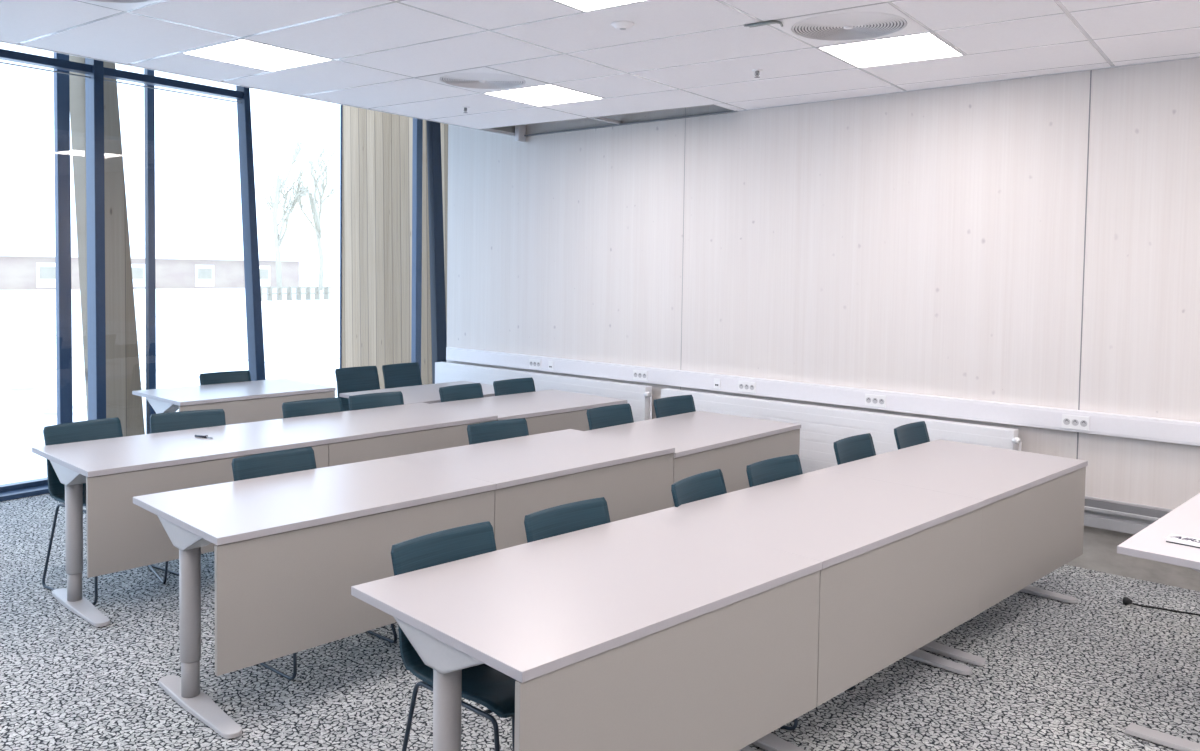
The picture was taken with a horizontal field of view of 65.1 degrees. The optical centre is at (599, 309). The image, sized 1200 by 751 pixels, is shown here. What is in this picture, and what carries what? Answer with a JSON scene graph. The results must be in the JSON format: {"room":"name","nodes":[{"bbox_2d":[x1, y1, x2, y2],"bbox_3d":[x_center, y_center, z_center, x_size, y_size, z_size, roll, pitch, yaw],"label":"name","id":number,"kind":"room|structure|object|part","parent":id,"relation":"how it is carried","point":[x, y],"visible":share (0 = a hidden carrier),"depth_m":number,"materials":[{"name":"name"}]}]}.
{"room":"classroom","nodes":[
{"label":"classroom","id":0,"kind":"room"},
{"bbox_2d":[0,493,1199,750],"bbox_3d":[-0.104,1.642,2.401,12.100,0.120,11.250,3,3,36],"label":"floor","id":1,"kind":"structure","parent":0,"point":[1056,675],"depth_m":3.85,"materials":[{"name":"carpet"}]},
{"bbox_2d":[42,417,178,604],"bbox_3d":[-2.571,1.027,4.953,0.613,0.821,0.524,2,3,33],"label":"chair","id":2,"kind":"object","parent":1,"relation":"on","point":[106,428],"visible":0.18,"depth_m":5.00,"materials":[{"name":"teal plastic"}]},
{"bbox_3d":[-2.654,1.228,4.745,0.511,0.434,0.074,2,3,33],"label":"sled frame","id":3,"kind":"part","parent":2,"relation":"part of","materials":[{"name":"black metal"}]},
{"bbox_3d":[-2.409,1.216,5.122,0.511,0.434,0.074,2,3,33],"label":"sled frame","id":4,"kind":"part","parent":2,"relation":"part of","materials":[{"name":"black metal"}]},
{"bbox_2d":[32,422,328,626],"bbox_3d":[-2.197,1.074,4.993,0.800,0.735,1.225,3,3,43],"label":"table","id":5,"kind":"object","parent":1,"relation":"on","point":[121,535],"visible":0.52,"depth_m":4.56,"materials":[{"name":"laminate"}]},
{"bbox_3d":[-2.569,1.042,4.594,0.076,0.487,0.076,3,3,43],"label":"leg","id":6,"kind":"part","parent":5,"relation":"part of","materials":[{"name":"grey metal"}]},
{"bbox_2d":[195,435,212,438],"bbox_3d":[-2.156,0.695,5.131,0.128,0.012,0.028,2,3,26],"label":"pen","id":7,"kind":"object","parent":5,"relation":"on","point":[201,436],"visible":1,"depth_m":5.12,"materials":[{"name":"black plastic"}]},
{"bbox_3d":[-1.917,0.982,4.727,0.020,0.460,1.223,3,3,43],"label":"modesty panel","id":8,"kind":"part","parent":5,"relation":"part of","materials":[{"name":"laminate"}]},
{"bbox_2d":[147,409,225,583],"bbox_3d":[-2.245,1.017,5.288,0.524,0.821,0.613,-1,3,-37],"label":"chair","id":9,"kind":"object","parent":1,"relation":"on","point":[181,420],"visible":0.1,"depth_m":5.48,"materials":[{"name":"plastic"}]},
{"bbox_3d":[-2.397,1.216,5.120,0.074,0.434,0.511,-1,3,-37],"label":"sled frame","id":10,"kind":"part","parent":9,"relation":"part of","materials":[{"name":"black metal"}]},
{"bbox_2d":[199,370,250,384],"bbox_3d":[-2.808,0.922,7.354,0.613,0.821,0.524,3,3,44],"label":"chair","id":11,"kind":"object","parent":1,"relation":"on","point":[228,376],"visible":0.09,"depth_m":7.53,"materials":[{"name":"plastic"}]},
{"bbox_2d":[132,378,335,424],"bbox_3d":[-2.769,0.974,7.168,0.800,0.735,1.214,3,3,42],"label":"table","id":12,"kind":"object","parent":1,"relation":"on","point":[241,402],"visible":0.27,"depth_m":6.91,"materials":[{"name":"laminate"}]},
{"bbox_3d":[-2.483,0.882,6.908,0.020,0.460,1.212,3,3,42],"label":"modesty panel","id":13,"kind":"part","parent":12,"relation":"part of","materials":[{"name":"laminate"}]},
{"bbox_2d":[282,397,342,417],"bbox_3d":[-1.657,1.002,5.859,0.524,0.821,0.613,-2,3,-45],"label":"chair","id":14,"kind":"object","parent":1,"relation":"on","point":[323,405],"visible":0.09,"depth_m":6.04,"materials":[{"name":"teal fabric"}]},
{"bbox_2d":[133,457,495,738],"bbox_3d":[-1.182,1.131,3.992,0.800,0.735,1.239,3,3,44],"label":"table","id":15,"kind":"object","parent":1,"relation":"on","point":[290,549],"visible":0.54,"depth_m":3.59,"materials":[{"name":"laminate"}]},
{"bbox_3d":[-1.567,1.098,3.596,0.076,0.487,0.076,3,3,44],"label":"leg","id":16,"kind":"part","parent":15,"relation":"part of","materials":[{"name":"grey metal"}]},
{"bbox_3d":[-0.907,1.039,3.720,0.020,0.460,1.237,3,3,44],"label":"modesty panel","id":17,"kind":"part","parent":15,"relation":"part of","materials":[{"name":"laminate"}]},
{"bbox_2d":[232,447,396,679],"bbox_3d":[-1.295,1.078,4.167,0.613,0.821,0.524,3,3,40],"label":"chair","id":18,"kind":"object","parent":1,"relation":"on","point":[297,459],"visible":0.13,"depth_m":4.30,"materials":[{"name":"teal plastic"}]},
{"bbox_3d":[-1.403,1.279,3.970,0.511,0.434,0.074,3,3,40],"label":"sled frame","id":19,"kind":"part","parent":18,"relation":"part of","materials":[{"name":"black metal"}]},
{"bbox_3d":[-1.113,1.268,4.315,0.511,0.434,0.074,3,3,40],"label":"sled frame","id":20,"kind":"part","parent":18,"relation":"part of","materials":[{"name":"black metal"}]},
{"bbox_2d":[335,366,379,411],"bbox_3d":[-1.879,0.914,7.854,0.613,0.821,0.524,3,3,42],"label":"chair","id":21,"kind":"object","parent":1,"relation":"on","point":[363,378],"visible":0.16,"depth_m":8.01,"materials":[{"name":"plastic"}]},
{"bbox_2d":[348,391,403,410],"bbox_3d":[-1.334,0.992,6.198,0.524,0.821,0.613,-2,3,-44],"label":"chair","id":22,"kind":"object","parent":1,"relation":"on","point":[384,399],"visible":0.07,"depth_m":6.38,"materials":[{"name":"teal fabric"}]},
{"bbox_2d":[258,402,497,466],"bbox_3d":[-1.370,1.048,5.888,0.800,0.735,1.221,3,3,42],"label":"table","id":23,"kind":"object","parent":1,"relation":"on","point":[354,436],"visible":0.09,"depth_m":5.66,"materials":[{"name":"laminate"}]},
{"bbox_3d":[-1.086,0.956,5.626,0.020,0.460,1.218,3,3,42],"label":"modesty panel","id":24,"kind":"part","parent":23,"relation":"part of","materials":[{"name":"laminate"}]},
{"bbox_2d":[382,362,421,388],"bbox_3d":[-1.561,0.904,8.208,0.613,0.821,0.524,3,3,38],"label":"chair","id":25,"kind":"object","parent":1,"relation":"on","point":[401,374],"visible":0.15,"depth_m":8.36,"materials":[{"name":"plastic"}]},
{"bbox_2d":[339,381,494,403],"bbox_3d":[-1.305,1.000,7.464,0.800,0.700,1.239,3,3,41],"label":"table","id":26,"kind":"object","parent":1,"relation":"on","point":[429,393],"visible":0.04,"depth_m":7.38,"materials":[{"name":"laminate"}]},
{"bbox_2d":[391,521,515,750],"bbox_3d":[-0.308,1.147,2.892,0.613,0.821,0.524,3,3,42],"label":"chair","id":27,"kind":"object","parent":1,"relation":"on","point":[482,684],"visible":0.28,"depth_m":2.90,"materials":[{"name":"teal fabric"}]},
{"bbox_3d":[-0.423,1.346,2.699,0.511,0.434,0.074,3,3,42],"label":"sled frame","id":28,"kind":"part","parent":27,"relation":"part of","materials":[{"name":"black metal"}]},
{"bbox_3d":[-0.122,1.337,3.034,0.511,0.434,0.074,3,3,42],"label":"sled frame","id":29,"kind":"part","parent":27,"relation":"part of","materials":[{"name":"black metal"}]},
{"bbox_2d":[439,383,483,401],"bbox_3d":[-0.815,0.976,6.746,0.613,0.821,0.524,3,3,39],"label":"chair","id":30,"kind":"object","parent":1,"relation":"on","point":[474,390],"visible":0.08,"depth_m":6.91,"materials":[{"name":"teal plastic"}]},
{"bbox_2d":[467,418,528,444],"bbox_3d":[-0.395,1.052,5.111,0.524,0.821,0.613,-1,3,-43],"label":"chair","id":31,"kind":"object","parent":1,"relation":"on","point":[483,432],"visible":0.07,"depth_m":5.30,"materials":[{"name":"teal fabric"}]},
{"bbox_2d":[493,378,534,395],"bbox_3d":[-0.475,0.965,7.138,0.613,0.821,0.524,3,3,43],"label":"chair","id":32,"kind":"object","parent":1,"relation":"on","point":[520,385],"visible":0.09,"depth_m":7.32,"materials":[{"name":"teal plastic"}]},
{"bbox_2d":[431,390,626,434],"bbox_3d":[-0.523,1.030,6.800,0.800,0.720,1.256,3,3,43],"label":"table","id":33,"kind":"object","parent":1,"relation":"on","point":[545,411],"visible":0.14,"depth_m":6.61,"materials":[{"name":"laminate"}]},
{"bbox_3d":[-0.243,0.937,6.534,0.020,0.445,1.253,3,3,43],"label":"modesty panel","id":34,"kind":"part","parent":33,"relation":"part of","materials":[{"name":"laminate"}]},
{"bbox_2d":[395,429,674,549],"bbox_3d":[-0.321,1.106,4.880,0.800,0.735,1.243,3,3,44],"label":"table","id":35,"kind":"object","parent":1,"relation":"on","point":[530,474],"visible":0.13,"depth_m":4.70,"materials":[{"name":"laminate"}]},
{"bbox_3d":[-0.044,1.014,4.612,0.020,0.460,1.240,3,3,44],"label":"modesty panel","id":36,"kind":"part","parent":35,"relation":"part of","materials":[{"name":"laminate"}]},
{"bbox_2d":[524,497,609,542],"bbox_3d":[0.073,1.137,3.254,0.613,0.821,0.524,3,3,44],"label":"chair","id":37,"kind":"object","parent":1,"relation":"on","point":[579,515],"visible":0.06,"depth_m":3.44,"materials":[{"name":"teal plastic"}]},
{"bbox_2d":[351,514,821,750],"bbox_3d":[-0.008,1.192,2.953,1.269,0.735,0.800,-2,3,-44],"label":"table","id":38,"kind":"object","parent":1,"relation":"on","point":[644,632],"visible":1,"depth_m":2.71,"materials":[{"name":"laminate"}]},
{"bbox_3d":[-0.416,1.159,2.558,0.076,0.487,0.076,-2,3,-44],"label":"leg","id":39,"kind":"part","parent":38,"relation":"part of","materials":[{"name":"grey metal"}]},
{"bbox_3d":[0.258,1.100,2.674,1.267,0.460,0.020,-2,3,-44],"label":"modesty panel","id":40,"kind":"part","parent":38,"relation":"part of","materials":[{"name":"laminate"}]},
{"bbox_2d":[587,404,633,429],"bbox_3d":[0.257,1.033,5.769,0.613,0.821,0.524,3,3,42],"label":"chair","id":41,"kind":"object","parent":1,"relation":"on","point":[612,415],"visible":0.07,"depth_m":5.94,"materials":[{"name":"teal fabric"}]},
{"bbox_2d":[654,395,695,417],"bbox_3d":[0.695,1.019,6.243,0.613,0.821,0.524,3,3,44],"label":"chair","id":42,"kind":"object","parent":1,"relation":"on","point":[675,405],"visible":0.08,"depth_m":6.43,"materials":[{"name":"teal fabric"}]},
{"bbox_2d":[585,411,800,506],"bbox_3d":[0.545,1.093,5.823,0.800,0.707,1.351,3,3,41],"label":"table","id":43,"kind":"object","parent":1,"relation":"on","point":[702,441],"visible":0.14,"depth_m":5.64,"materials":[{"name":"laminate"}]},
{"bbox_3d":[0.834,1.000,5.567,0.020,0.432,1.349,3,3,41],"label":"modesty panel","id":44,"kind":"part","parent":43,"relation":"part of","materials":[{"name":"laminate"}]},
{"bbox_2d":[671,469,797,730],"bbox_3d":[0.628,1.121,3.805,0.613,0.821,0.524,3,3,36],"label":"chair","id":45,"kind":"object","parent":1,"relation":"on","point":[708,484],"visible":0.12,"depth_m":3.96,"materials":[{"name":"teal plastic"}]},
{"bbox_3d":[0.534,1.322,3.601,0.511,0.434,0.074,3,3,36],"label":"sled frame","id":46,"kind":"part","parent":45,"relation":"part of","materials":[{"name":"black metal"}]},
{"bbox_2d":[746,454,854,690],"bbox_3d":[0.988,1.112,4.148,0.613,0.821,0.524,3,3,45],"label":"chair","id":47,"kind":"object","parent":1,"relation":"on","point":[778,468],"visible":0.08,"depth_m":4.34,"materials":[{"name":"plastic"}]},
{"bbox_2d":[646,470,984,750],"bbox_3d":[0.892,1.168,3.828,1.249,0.735,0.800,-2,3,-44],"label":"table","id":48,"kind":"object","parent":1,"relation":"on","point":[901,564],"visible":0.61,"depth_m":3.58,"materials":[{"name":"laminate"}]},
{"bbox_3d":[1.161,1.076,3.552,1.246,0.460,0.020,-2,3,-44],"label":"modesty panel","id":49,"kind":"part","parent":48,"relation":"part of","materials":[{"name":"laminate"}]},
{"bbox_2d":[834,433,875,464],"bbox_3d":[1.528,1.094,4.770,0.613,0.821,0.524,3,3,42],"label":"chair","id":50,"kind":"object","parent":1,"relation":"on","point":[853,448],"visible":0.12,"depth_m":4.96,"materials":[{"name":"teal plastic"}]},
{"bbox_2d":[894,421,929,449],"bbox_3d":[1.976,1.081,5.218,0.613,0.821,0.524,3,3,42],"label":"chair","id":51,"kind":"object","parent":1,"relation":"on","point":[916,433],"visible":0.09,"depth_m":5.41,"materials":[{"name":"teal plastic"}]},
{"bbox_2d":[820,439,1087,665],"bbox_3d":[1.783,1.144,4.707,1.254,0.735,0.800,-2,3,-45],"label":"table","id":52,"kind":"object","parent":1,"relation":"on","point":[1033,510],"visible":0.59,"depth_m":4.47,"materials":[{"name":"laminate"}]},
{"bbox_3d":[2.053,1.052,4.431,1.251,0.460,0.020,-2,3,-45],"label":"modesty panel","id":53,"kind":"part","parent":52,"relation":"part of","materials":[{"name":"laminate"}]},
{"bbox_2d":[1117,493,1199,750],"bbox_3d":[2.665,1.202,3.623,0.800,0.735,1.599,3,3,44],"label":"desk","id":54,"kind":"object","parent":1,"relation":"on","point":[1150,543],"visible":1,"depth_m":3.40,"materials":[{"name":"laminate"}]},
{"bbox_2d":[1165,534,1199,547],"bbox_3d":[2.151,0.832,3.307,0.075,0.017,0.270,-2,3,-44],"label":"flat box","id":55,"kind":"object","parent":54,"relation":"on","point":[1172,538],"visible":1,"depth_m":3.35,"materials":[{"name":"cardboard"}]},
{"bbox_2d":[1119,597,1199,615],"bbox_3d":[3.206,1.521,4.506,1.258,0.038,0.160,2,3,28],"label":"power cable","id":56,"kind":"object","parent":1,"relation":"on","point":[1126,600],"visible":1,"depth_m":4.79,"materials":[{"name":"black rubber"}]},
{"bbox_3d":[3.231,1.533,4.489,1.198,0.015,0.154,2,3,27],"label":"cord","id":57,"kind":"part","parent":56,"relation":"part of","materials":[{"name":"black rubber"}]},
{"bbox_2d":[0,0,1199,141],"bbox_3d":[0.367,-1.500,1.286,10.249,0.654,10.179,3,3,36],"label":"ceiling","id":58,"kind":"structure","parent":0,"point":[675,54],"depth_m":4.94,"materials":[{"name":"tile"}]},
{"bbox_2d":[77,0,161,10],"bbox_3d":[-2.167,-1.386,4.002,0.588,0.026,0.588,3,3,36],"label":"ceiling vent","id":59,"kind":"object","parent":58,"relation":"in","point":[123,5],"visible":1,"depth_m":4.28,"materials":[{"name":"metal"}]},
{"bbox_2d":[181,38,333,71],"bbox_3d":[-1.935,-1.456,5.322,0.588,0.052,0.588,3,3,36],"label":"ceiling light","id":60,"kind":"object","parent":58,"relation":"attached to","point":[243,52],"visible":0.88,"depth_m":5.31,"materials":[{"name":"white plastic"}]},
{"bbox_2d":[418,67,547,92],"bbox_3d":[-0.739,-1.447,5.930,0.588,0.026,0.588,3,3,36],"label":"ceiling vent","id":61,"kind":"object","parent":58,"relation":"in","point":[483,79],"visible":1,"depth_m":5.91,"materials":[{"name":"metal"}]},
{"bbox_2d":[483,84,603,105],"bbox_3d":[-0.381,-1.479,6.411,0.588,0.052,0.588,3,3,36],"label":"ceiling light","id":62,"kind":"object","parent":58,"relation":"attached to","point":[547,94],"visible":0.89,"depth_m":6.40,"materials":[{"name":"white plastic"}]},
{"bbox_2d":[554,0,647,11],"bbox_3d":[-0.006,-1.368,3.896,0.588,0.052,0.588,3,3,36],"label":"ceiling light","id":63,"kind":"object","parent":58,"relation":"attached to","point":[582,5],"visible":1,"depth_m":4.17,"materials":[{"name":"white plastic"}]},
{"bbox_2d":[611,21,633,29],"bbox_3d":[0.109,-1.354,4.508,0.112,0.027,0.112,3,3,36],"label":"smoke detector","id":64,"kind":"object","parent":58,"relation":"attached to","point":[619,25],"visible":1,"depth_m":4.48,"materials":[{"name":"plastic"}]},
{"bbox_2d":[752,69,762,77],"bbox_3d":[0.919,-1.377,5.500,0.064,0.043,0.064,3,3,36],"label":"sprinkler head","id":65,"kind":"object","parent":58,"relation":"attached to","point":[756,71],"visible":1,"depth_m":5.49},
{"bbox_2d":[744,21,782,27],"bbox_3d":[0.774,-1.351,4.458,0.187,0.018,0.103,1,2,11],"label":"bracket","id":66,"kind":"object","parent":58,"relation":"attached to","point":[766,22],"visible":1,"depth_m":4.44,"materials":[{"name":"grey metal"}]},
{"bbox_2d":[770,3,928,46],"bbox_3d":[1.190,-1.359,4.504,0.588,0.026,0.588,3,3,36],"label":"ceiling vent","id":67,"kind":"object","parent":58,"relation":"in","point":[883,20],"visible":1,"depth_m":4.48,"materials":[{"name":"metal"}]},
{"bbox_2d":[817,32,964,67],"bbox_3d":[1.547,-1.391,4.985,0.588,0.052,0.588,3,3,36],"label":"ceiling light","id":68,"kind":"object","parent":58,"relation":"attached to","point":[926,45],"visible":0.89,"depth_m":4.96,"materials":[{"name":"white plastic"}]},
{"bbox_3d":[4.005,-1.311,4.292,7.987,0.024,0.019,3,3,41],"label":"edge trim","id":69,"kind":"part","parent":58,"relation":"part of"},
{"bbox_2d":[447,3,1199,509],"bbox_3d":[2.814,-0.368,5.480,11.266,3.200,0.162,3,3,41],"label":"wall","id":70,"kind":"structure","parent":0,"point":[1035,241],"depth_m":6.18,"materials":[{"name":"white wood"}]},
{"bbox_2d":[435,362,651,421],"bbox_3d":[-0.568,0.872,8.262,2.621,0.626,0.153,3,3,41],"label":"radiator","id":71,"kind":"object","parent":70,"relation":"attached to","point":[639,397],"visible":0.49,"depth_m":7.97,"materials":[{"name":"white metal"}]},
{"bbox_2d":[446,347,1199,445],"bbox_3d":[2.752,0.644,5.418,11.201,0.126,0.064,3,3,41],"label":"cable trunking","id":72,"kind":"object","parent":70,"relation":"attached to","point":[1100,423],"visible":1,"depth_m":6.16,"materials":[{"name":"white plastic"}]},
{"bbox_2d":[529,359,540,368],"bbox_3d":[-0.571,0.480,8.270,0.144,0.080,0.010,3,3,41],"label":"power socket","id":73,"kind":"object","parent":72,"relation":"attached to","point":[533,363],"visible":1,"depth_m":8.27,"materials":[{"name":"white plastic"}]},
{"bbox_2d":[548,361,552,369],"bbox_3d":[-0.427,0.488,8.146,0.056,0.076,0.008,3,3,41],"label":"socket","id":74,"kind":"object","parent":72,"relation":"attached to","point":[550,363],"visible":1,"depth_m":8.14,"materials":[{"name":"white plastic"}]},
{"bbox_2d":[633,370,647,380],"bbox_3d":[0.320,0.526,7.492,0.144,0.080,0.010,3,3,41],"label":"power socket","id":75,"kind":"object","parent":72,"relation":"attached to","point":[642,375],"visible":1,"depth_m":7.49,"materials":[{"name":"white plastic"}]},
{"bbox_2d":[714,378,719,388],"bbox_3d":[0.872,0.554,7.012,0.056,0.076,0.008,3,3,41],"label":"socket","id":76,"kind":"object","parent":72,"relation":"attached to","point":[716,381],"visible":1,"depth_m":7.01,"materials":[{"name":"white plastic"}]},
{"bbox_2d":[738,381,755,392],"bbox_3d":[1.068,0.564,6.840,0.144,0.080,0.010,3,3,41],"label":"power socket","id":77,"kind":"object","parent":72,"relation":"attached to","point":[743,386],"visible":1,"depth_m":6.83,"materials":[{"name":"white plastic"}]},
{"bbox_2d":[865,394,885,407],"bbox_3d":[1.812,0.603,6.191,0.144,0.080,0.010,3,3,41],"label":"power socket","id":78,"kind":"object","parent":72,"relation":"attached to","point":[872,400],"visible":1,"depth_m":6.19,"materials":[{"name":"white plastic"}]},
{"bbox_2d":[1062,414,1088,430],"bbox_3d":[2.727,0.649,5.394,0.144,0.080,0.010,3,3,41],"label":"power socket","id":79,"kind":"object","parent":72,"relation":"attached to","point":[1068,421],"visible":1,"depth_m":5.39,"materials":[{"name":"white plastic"}]},
{"bbox_2d":[1063,418,1069,424],"bbox_3d":[2.690,0.648,5.420,0.037,0.037,0.002,3,3,41],"label":"socket","id":80,"kind":"object","parent":79,"relation":"attached to","point":[1066,421],"depth_m":5.42,"materials":[{"name":"white plastic"}]},
{"bbox_2d":[1072,419,1078,425],"bbox_3d":[2.724,0.649,5.391,0.037,0.037,0.002,3,3,41],"label":"socket","id":81,"kind":"object","parent":79,"relation":"attached to","point":[1075,422],"depth_m":5.39,"materials":[{"name":"white plastic"}]},
{"bbox_2d":[1080,420,1086,426],"bbox_3d":[2.758,0.651,5.361,0.037,0.037,0.002,3,3,41],"label":"socket","id":82,"kind":"object","parent":79,"relation":"attached to","point":[1083,423],"depth_m":5.36,"materials":[{"name":"white plastic"}]},
{"bbox_2d":[661,388,1021,473],"bbox_3d":[1.506,0.978,6.453,2.651,0.626,0.153,3,3,41],"label":"radiator","id":83,"kind":"object","parent":70,"relation":"attached to","point":[821,426],"visible":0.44,"depth_m":6.33,"materials":[{"name":"white metal"}]},
{"bbox_3d":[2.454,0.773,5.540,0.039,0.040,0.035,3,3,41],"label":"valve knob","id":84,"kind":"part","parent":83,"relation":"part of","materials":[{"name":"white plastic"}]},
{"bbox_2d":[1084,496,1172,533],"bbox_3d":[3.939,1.217,4.397,8.026,0.160,0.063,3,3,41],"label":"trim","id":85,"kind":"structure","parent":70,"relation":"attached to","point":[1131,518],"depth_m":5.27,"materials":[{"name":"grey metal"}]},
{"bbox_2d":[1065,526,1199,591],"bbox_3d":[2.785,1.353,5.548,11.266,0.275,0.174,3,3,41],"label":"baseboard","id":86,"kind":"structure","parent":70,"relation":"attached to","point":[1100,545],"depth_m":5.30,"materials":[{"name":"concrete"}]},
{"label":"outside","id":87,"kind":"structure","parent":0,"visible":0},
{"bbox_2d":[0,274,339,484],"bbox_3d":[-92.333,-7.442,217.575,392.520,2.420,560.000,3,3,36],"label":"ground","id":88,"kind":"structure","parent":87,"point":[199,331],"depth_m":28.25,"materials":[{"name":"white snow"}]},
{"bbox_2d":[53,52,72,423],"bbox_3d":[-4.329,-0.430,7.584,0.140,4.000,0.109,3,3,36],"label":"window mullion","id":89,"kind":"object","parent":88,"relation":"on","point":[61,81],"visible":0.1,"depth_m":7.56,"materials":[{"name":"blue metal"}]},
{"bbox_2d":[69,55,144,436],"bbox_3d":[-4.169,-0.439,7.968,0.300,4.050,0.540,3,3,36],"label":"column","id":90,"kind":"structure","parent":88,"relation":"on","point":[122,355],"depth_m":7.87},
{"bbox_2d":[144,69,155,433],"bbox_3d":[-3.902,-0.448,8.159,0.140,4.000,0.074,3,3,36],"label":"steel post","id":91,"kind":"object","parent":88,"relation":"on","point":[149,101],"visible":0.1,"depth_m":8.13,"materials":[{"name":"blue metal"}]},
{"bbox_2d":[0,242,306,289],"bbox_3d":[-88.389,-5.725,139.385,9.900,8.500,99.000,3,3,36],"label":"house","id":92,"kind":"structure","parent":88,"relation":"on","point":[23,266],"depth_m":156.14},
{"bbox_3d":[-82.348,-5.435,140.521,0.040,1.800,2.600,3,3,36],"label":"house pane","id":93,"kind":"part","parent":92,"relation":"part of","materials":[{"name":"white glass"}]},
{"bbox_3d":[-74.611,-5.765,150.963,0.040,1.800,2.600,3,3,36],"label":"house pane","id":94,"kind":"part","parent":92,"relation":"part of","materials":[{"name":"white glass"}]},
{"bbox_3d":[-67.470,-6.069,160.602,0.040,1.800,2.600,3,3,36],"label":"house pane","id":95,"kind":"part","parent":92,"relation":"part of","materials":[{"name":"white glass"}]},
{"bbox_3d":[-60.923,-6.348,169.437,0.040,1.800,2.600,3,3,36],"label":"house pane","id":96,"kind":"part","parent":92,"relation":"part of","materials":[{"name":"white glass"}]},
{"bbox_2d":[255,126,320,286],"bbox_3d":[-46.900,-15.362,142.398,8.868,25.526,9.377,3,3,36],"label":"bare tree","id":97,"kind":"object","parent":88,"relation":"on","point":[278,239],"visible":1,"depth_m":139.62,"materials":[{"name":"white plant"}]},
{"bbox_2d":[260,286,330,300],"bbox_3d":[-30.636,-1.563,93.115,0.800,1.350,9.600,3,3,36],"label":"fence","id":98,"kind":"object","parent":88,"relation":"on","point":[308,292],"visible":0.73,"depth_m":93.67,"materials":[{"name":"white"}]},
{"bbox_2d":[274,141,338,289],"bbox_3d":[-44.365,-15.060,148.673,13.027,24.459,13.346,3,3,36],"label":"bare tree","id":99,"kind":"object","parent":88,"relation":"on","point":[316,218],"visible":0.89,"depth_m":149.06,"materials":[{"name":"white plant"}]},
{"bbox_2d":[340,105,447,388],"bbox_3d":[-2.377,-0.740,10.982,1.825,4.550,0.190,3,3,36],"label":"wall","id":100,"kind":"structure","parent":88,"relation":"on","point":[376,147],"depth_m":11.04,"materials":[{"name":"beige wood"}]},
{"bbox_2d":[0,49,446,501],"bbox_3d":[-4.831,-0.363,5.840,0.270,3.460,11.250,3,3,36],"label":"window","id":101,"kind":"structure","parent":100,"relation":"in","point":[94,71],"depth_m":8.11,"materials":[{"name":"blue metal"}]}
]}

